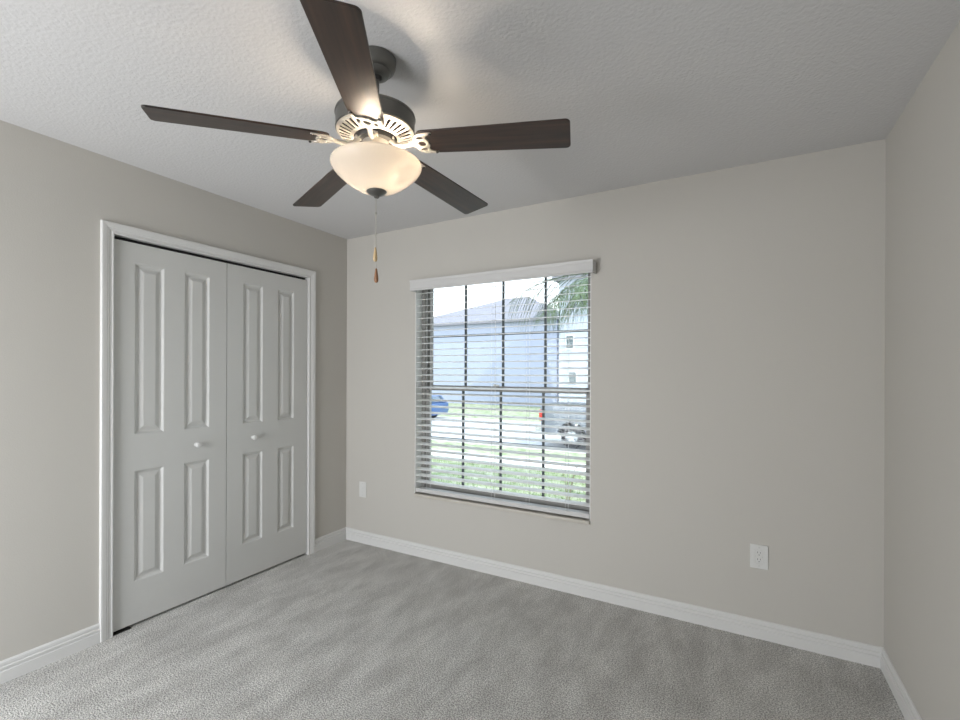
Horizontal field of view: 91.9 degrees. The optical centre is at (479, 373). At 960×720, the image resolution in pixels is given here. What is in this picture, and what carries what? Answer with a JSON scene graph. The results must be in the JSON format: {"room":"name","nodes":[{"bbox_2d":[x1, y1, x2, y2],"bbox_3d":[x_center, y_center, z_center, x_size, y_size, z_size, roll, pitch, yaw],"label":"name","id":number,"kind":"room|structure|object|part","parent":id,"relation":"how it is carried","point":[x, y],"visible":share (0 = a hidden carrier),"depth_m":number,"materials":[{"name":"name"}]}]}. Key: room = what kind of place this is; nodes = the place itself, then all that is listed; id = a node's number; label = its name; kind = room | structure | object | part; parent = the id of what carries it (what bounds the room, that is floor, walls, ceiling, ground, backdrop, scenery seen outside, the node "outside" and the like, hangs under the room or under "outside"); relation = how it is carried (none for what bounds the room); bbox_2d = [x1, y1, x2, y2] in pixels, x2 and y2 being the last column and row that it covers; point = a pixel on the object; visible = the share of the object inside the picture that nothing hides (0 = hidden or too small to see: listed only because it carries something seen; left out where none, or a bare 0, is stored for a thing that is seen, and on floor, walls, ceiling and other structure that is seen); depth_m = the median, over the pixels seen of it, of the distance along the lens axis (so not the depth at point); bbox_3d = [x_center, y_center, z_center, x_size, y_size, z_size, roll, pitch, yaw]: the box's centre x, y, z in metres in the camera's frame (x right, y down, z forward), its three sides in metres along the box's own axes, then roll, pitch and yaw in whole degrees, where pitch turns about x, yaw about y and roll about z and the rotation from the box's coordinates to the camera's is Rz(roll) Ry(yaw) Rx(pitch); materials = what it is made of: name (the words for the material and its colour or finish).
{"room":"empty bedroom","nodes":[
{"label":"empty bedroom","id":0,"kind":"room"},
{"bbox_2d":[0,120,346,660],"bbox_3d":[-2.151,0.183,2.007,0.120,2.560,4.150,0,0,29],"label":"wall","id":1,"kind":"structure","parent":0,"point":[55,194],"depth_m":2.21,"materials":[{"name":"grey paint"}]},
{"bbox_2d":[0,623,99,684],"bbox_3d":[-2.504,1.295,1.243,0.014,0.094,2.476,0,0,29],"label":"baseboard","id":2,"kind":"structure","parent":1,"relation":"attached to","point":[23,663],"depth_m":2.15,"materials":[{"name":"white paint"}]},
{"bbox_2d":[113,239,226,635],"bbox_3d":[-1.743,0.326,2.649,0.074,2.035,0.606,0,0,31],"label":"door","id":3,"kind":"structure","parent":1,"relation":"in","point":[170,307],"depth_m":2.62,"materials":[{"name":"grey paint"}]},
{"bbox_3d":[-1.665,0.421,2.742,0.036,0.033,0.033,0,0,29],"label":"knob","id":4,"kind":"part","parent":3,"relation":"part of","materials":[{"name":"white paint"}]},
{"bbox_2d":[99,219,315,642],"bbox_3d":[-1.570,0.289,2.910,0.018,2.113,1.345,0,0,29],"label":"trim","id":5,"kind":"structure","parent":1,"relation":"attached to","point":[108,229],"depth_m":2.36,"materials":[{"name":"white paint"}]},
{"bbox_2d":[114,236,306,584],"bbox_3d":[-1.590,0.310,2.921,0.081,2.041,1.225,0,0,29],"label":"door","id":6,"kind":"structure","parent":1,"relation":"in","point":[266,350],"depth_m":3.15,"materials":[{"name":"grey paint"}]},
{"bbox_2d":[315,527,345,551],"bbox_3d":[-1.168,1.299,3.642,0.014,0.094,0.332,0,0,29],"label":"baseboard","id":7,"kind":"structure","parent":1,"relation":"attached to","point":[325,541],"depth_m":3.63,"materials":[{"name":"white paint"}]},
{"bbox_2d":[0,539,904,719],"bbox_3d":[-0.665,1.409,1.177,3.474,0.120,4.150,0,0,29],"label":"floor","id":8,"kind":"structure","parent":0,"point":[346,629],"depth_m":2.15,"materials":[{"name":"grey carpet"}]},
{"bbox_2d":[0,0,959,238],"bbox_3d":[-0.883,-1.167,1.343,4.334,0.150,4.520,0,0,29],"label":"ceiling","id":9,"kind":"structure","parent":0,"point":[649,91],"depth_m":1.74,"materials":[{"name":"grey paint"}]},
{"bbox_2d":[141,0,570,282],"bbox_3d":[-0.336,-0.702,1.644,1.290,0.776,1.246,0,0,29],"label":"ceiling fan","id":10,"kind":"object","parent":9,"relation":"hanging from","point":[375,128],"visible":1,"depth_m":1.50,"materials":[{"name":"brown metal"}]},
{"bbox_3d":[-0.737,-0.771,1.448,0.508,0.006,0.130,-4,12,-23],"label":"fan blade","id":11,"kind":"part","parent":10,"relation":"part of","materials":[{"name":"brown wood"}]},
{"bbox_3d":[-0.627,-0.773,1.923,0.130,0.006,0.508,-15,7,-40],"label":"fan blade","id":12,"kind":"part","parent":10,"relation":"part of","materials":[{"name":"brown wood"}]},
{"bbox_3d":[-0.329,-0.774,1.202,0.130,0.006,0.508,11,1,-5],"label":"fan blade","id":13,"kind":"part","parent":10,"relation":"part of","materials":[{"name":"brown wood"}]},
{"bbox_3d":[-0.363,-0.521,1.611,0.005,0.171,0.005,0,0,29],"label":"pull chain","id":14,"kind":"part","parent":10,"relation":"part of","materials":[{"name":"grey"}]},
{"bbox_3d":[-0.358,-0.679,1.610,0.310,0.099,0.310,0,0,29],"label":"lamp shade","id":15,"kind":"part","parent":10,"relation":"part of","materials":[{"name":"white glass"}]},
{"bbox_3d":[-0.359,-0.485,1.611,0.005,0.244,0.005,0,0,29],"label":"pull chain","id":16,"kind":"part","parent":10,"relation":"part of","materials":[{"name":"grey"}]},
{"bbox_3d":[-0.146,-0.776,1.959,0.130,0.006,0.508,-12,-8,31],"label":"fan blade","id":17,"kind":"part","parent":10,"relation":"part of","materials":[{"name":"brown wood"}]},
{"bbox_3d":[0.037,-0.770,1.519,0.508,0.006,0.130,3,-10,13],"label":"fan blade","id":18,"kind":"part","parent":10,"relation":"part of","materials":[{"name":"brown wood"}]},
{"bbox_2d":[346,139,885,646],"bbox_3d":[0.438,0.193,3.054,3.624,2.560,0.200,0,0,29],"label":"wall","id":19,"kind":"structure","parent":0,"point":[738,313],"depth_m":2.51,"materials":[{"name":"grey paint"}]},
{"bbox_2d":[359,481,365,497],"bbox_3d":[-0.933,0.923,3.699,0.070,0.122,0.007,0,0,29],"label":"wall outlet","id":20,"kind":"object","parent":19,"relation":"attached to","point":[362,485],"visible":1,"depth_m":3.70,"materials":[{"name":"white plastic"}]},
{"bbox_2d":[414,273,590,524],"bbox_3d":[0.130,0.113,3.195,1.315,1.596,0.183,0,0,29],"label":"window","id":21,"kind":"structure","parent":19,"relation":"in","point":[425,314],"depth_m":3.25,"materials":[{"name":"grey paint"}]},
{"bbox_3d":[0.107,0.900,3.158,1.315,0.022,0.097,0,0,29],"label":"sill","id":22,"kind":"part","parent":21,"relation":"part of","materials":[{"name":"stone"}]},
{"bbox_2d":[410,259,595,518],"bbox_3d":[0.104,0.096,3.115,1.344,1.569,0.136,0,0,29],"label":"window blind","id":23,"kind":"object","parent":21,"relation":"attached to","point":[589,265],"visible":0.93,"depth_m":3.09,"materials":[{"name":"white plastic"}]},
{"bbox_3d":[-0.370,0.107,3.424,0.014,1.505,0.055,0,0,29],"label":"ladder cord","id":24,"kind":"part","parent":23,"relation":"part of","materials":[{"name":"white fabric"}]},
{"bbox_3d":[0.097,0.109,3.163,0.014,1.505,0.055,0,0,29],"label":"ladder cord","id":25,"kind":"part","parent":23,"relation":"part of","materials":[{"name":"white fabric"}]},
{"bbox_3d":[0.106,0.866,3.157,1.305,0.029,0.054,0,0,29],"label":"rail","id":26,"kind":"part","parent":23,"relation":"part of","materials":[{"name":"grey plastic"}]},
{"bbox_3d":[0.320,0.110,3.039,0.014,1.505,0.055,0,0,29],"label":"ladder cord","id":27,"kind":"part","parent":23,"relation":"part of","materials":[{"name":"white fabric"}]},
{"bbox_3d":[0.551,0.111,2.910,0.014,1.505,0.055,0,0,29],"label":"ladder cord","id":28,"kind":"part","parent":23,"relation":"part of","materials":[{"name":"white fabric"}]},
{"bbox_3d":[0.146,0.475,3.225,1.255,0.772,0.027,0,0,29],"label":"sash","id":29,"kind":"part","parent":21,"relation":"part of","materials":[{"name":"grey paint"}]},
{"bbox_3d":[0.165,-0.269,3.255,1.255,0.796,0.027,0,0,29],"label":"sash","id":30,"kind":"part","parent":21,"relation":"part of","materials":[{"name":"grey paint"}]},
{"bbox_2d":[415,278,590,492],"bbox_3d":[0.143,0.102,3.218,1.317,1.575,0.200,0,0,29],"label":"trim","id":31,"kind":"structure","parent":19,"relation":"attached to","point":[418,327],"depth_m":3.47,"materials":[{"name":"white paint"}]},
{"bbox_2d":[346,527,882,667],"bbox_3d":[0.382,1.305,2.961,3.384,0.094,0.014,0,0,29],"label":"baseboard","id":32,"kind":"structure","parent":19,"relation":"attached to","point":[833,646],"depth_m":2.63,"materials":[{"name":"white paint"}]},
{"bbox_2d":[750,543,767,569],"bbox_3d":[1.430,0.939,2.381,0.080,0.122,0.007,0,0,29],"label":"wall outlet","id":33,"kind":"object","parent":19,"relation":"attached to","point":[758,554],"visible":1,"depth_m":2.38,"materials":[{"name":"white plastic"}]},
{"bbox_2d":[755,556,762,563],"bbox_3d":[1.431,0.957,2.382,0.033,0.034,0.006,0,0,29],"label":"receptacle","id":34,"kind":"object","parent":33,"relation":"attached to","point":[758,559],"depth_m":2.38,"materials":[{"name":"white plastic"}]},
{"bbox_2d":[755,550,762,556],"bbox_3d":[1.431,0.922,2.382,0.033,0.034,0.006,0,0,29],"label":"receptacle","id":35,"kind":"object","parent":33,"relation":"attached to","point":[758,553],"depth_m":2.38,"materials":[{"name":"white plastic"}]},
{"bbox_2d":[884,21,959,719],"bbox_3d":[0.909,0.195,0.302,0.120,2.560,4.150,0,0,29],"label":"wall","id":36,"kind":"structure","parent":0,"point":[922,462],"depth_m":1.69,"materials":[{"name":"grey paint"}]},
{"bbox_2d":[881,647,921,719],"bbox_3d":[0.847,1.308,0.335,0.014,0.094,4.150,0,0,29],"label":"baseboard","id":37,"kind":"structure","parent":36,"relation":"attached to","point":[906,705],"depth_m":1.91,"materials":[{"name":"white paint"}]},
{"label":"outside","id":38,"kind":"structure","parent":0,"visible":0},
{"bbox_2d":[431,440,585,463],"bbox_3d":[-2.843,2.410,16.068,105.000,0.292,2.350,0,0,29],"label":"lawn","id":39,"kind":"structure","parent":38,"point":[432,441],"depth_m":14.08,"materials":[{"name":"green plant"}]},
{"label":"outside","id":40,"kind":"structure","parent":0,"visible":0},
{"bbox_2d":[437,403,576,423],"bbox_3d":[13.948,2.534,46.206,105.000,0.150,51.250,0,0,29],"label":"lawn","id":41,"kind":"structure","parent":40,"point":[451,410],"depth_m":28.80,"materials":[{"name":"green plant"}]},
{"bbox_2d":[432,297,558,406],"bbox_3d":[1.109,-1.871,39.773,14.800,8.769,7.800,0,0,29],"label":"house","id":42,"kind":"structure","parent":41,"relation":"on","point":[477,310],"depth_m":35.94,"materials":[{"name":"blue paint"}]},
{"bbox_2d":[551,274,587,401],"bbox_3d":[13.053,-3.025,31.976,13.550,11.169,9.800,0,0,29],"label":"house","id":43,"kind":"structure","parent":41,"relation":"on","point":[584,341],"depth_m":30.63,"materials":[{"name":"grey paint"}]},
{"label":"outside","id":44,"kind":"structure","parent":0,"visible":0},
{"bbox_2d":[431,449,585,471],"bbox_3d":[-3.745,2.275,14.447,105.000,0.252,1.360,0,0,29],"label":"sidewalk","id":45,"kind":"structure","parent":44,"point":[432,453],"depth_m":11.63,"materials":[{"name":"concrete"}]},
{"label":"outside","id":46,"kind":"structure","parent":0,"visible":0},
{"bbox_2d":[431,418,585,448],"bbox_3d":[-0.398,2.539,20.458,105.000,0.150,7.400,0,0,29],"label":"street","id":47,"kind":"structure","parent":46,"point":[480,425],"depth_m":19.13,"materials":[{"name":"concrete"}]},
{"bbox_2d":[432,395,448,417],"bbox_3d":[-4.075,1.794,25.461,4.500,1.310,1.760,0,0,29],"label":"car","id":48,"kind":"object","parent":47,"relation":"on","point":[435,403],"visible":0.14,"depth_m":24.55,"materials":[{"name":"blue paint"}]},
{"bbox_2d":[535,402,585,447],"bbox_3d":[4.849,1.555,15.280,5.800,1.860,1.882,0,0,29],"label":"pickup truck","id":49,"kind":"object","parent":47,"relation":"on","point":[547,408],"visible":0.2,"depth_m":15.40,"materials":[{"name":"silver metal"}]},
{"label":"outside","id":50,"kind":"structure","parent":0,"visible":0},
{"bbox_2d":[431,455,585,501],"bbox_3d":[-5.812,1.965,10.735,105.000,0.676,7.140,0,0,29],"label":"lawn","id":51,"kind":"structure","parent":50,"point":[432,460],"depth_m":8.92,"materials":[{"name":"green plant"}]},
{"bbox_2d":[498,273,587,334],"bbox_3d":[2.094,0.141,7.193,3.726,3.760,2.936,0,0,29],"label":"palm tree","id":52,"kind":"object","parent":51,"relation":"on","point":[557,298],"visible":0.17,"depth_m":7.38,"materials":[{"name":"green plant"}]},
{"bbox_2d":[561,467,577,499],"bbox_3d":[1.362,1.667,7.114,0.257,0.586,0.303,0,0,29],"label":"young plant","id":53,"kind":"object","parent":51,"relation":"on","point":[571,484],"visible":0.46,"depth_m":7.09,"materials":[{"name":"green plant"}]},
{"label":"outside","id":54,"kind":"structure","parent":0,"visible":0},
{"bbox_2d":[431,439,585,453],"bbox_3d":[-2.235,2.473,17.160,105.000,0.150,0.150,0,0,29],"label":"curb","id":55,"kind":"object","parent":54,"point":[431,439],"depth_m":15.33,"materials":[{"name":"concrete"}]},
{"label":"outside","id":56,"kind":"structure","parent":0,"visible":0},
{"bbox_2d":[435,416,577,425],"bbox_3d":[1.440,2.484,23.755,105.000,0.150,0.150,0,0,29],"label":"curb","id":57,"kind":"object","parent":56,"point":[437,416],"visible":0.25,"depth_m":24.21,"materials":[{"name":"concrete"}]}
]}

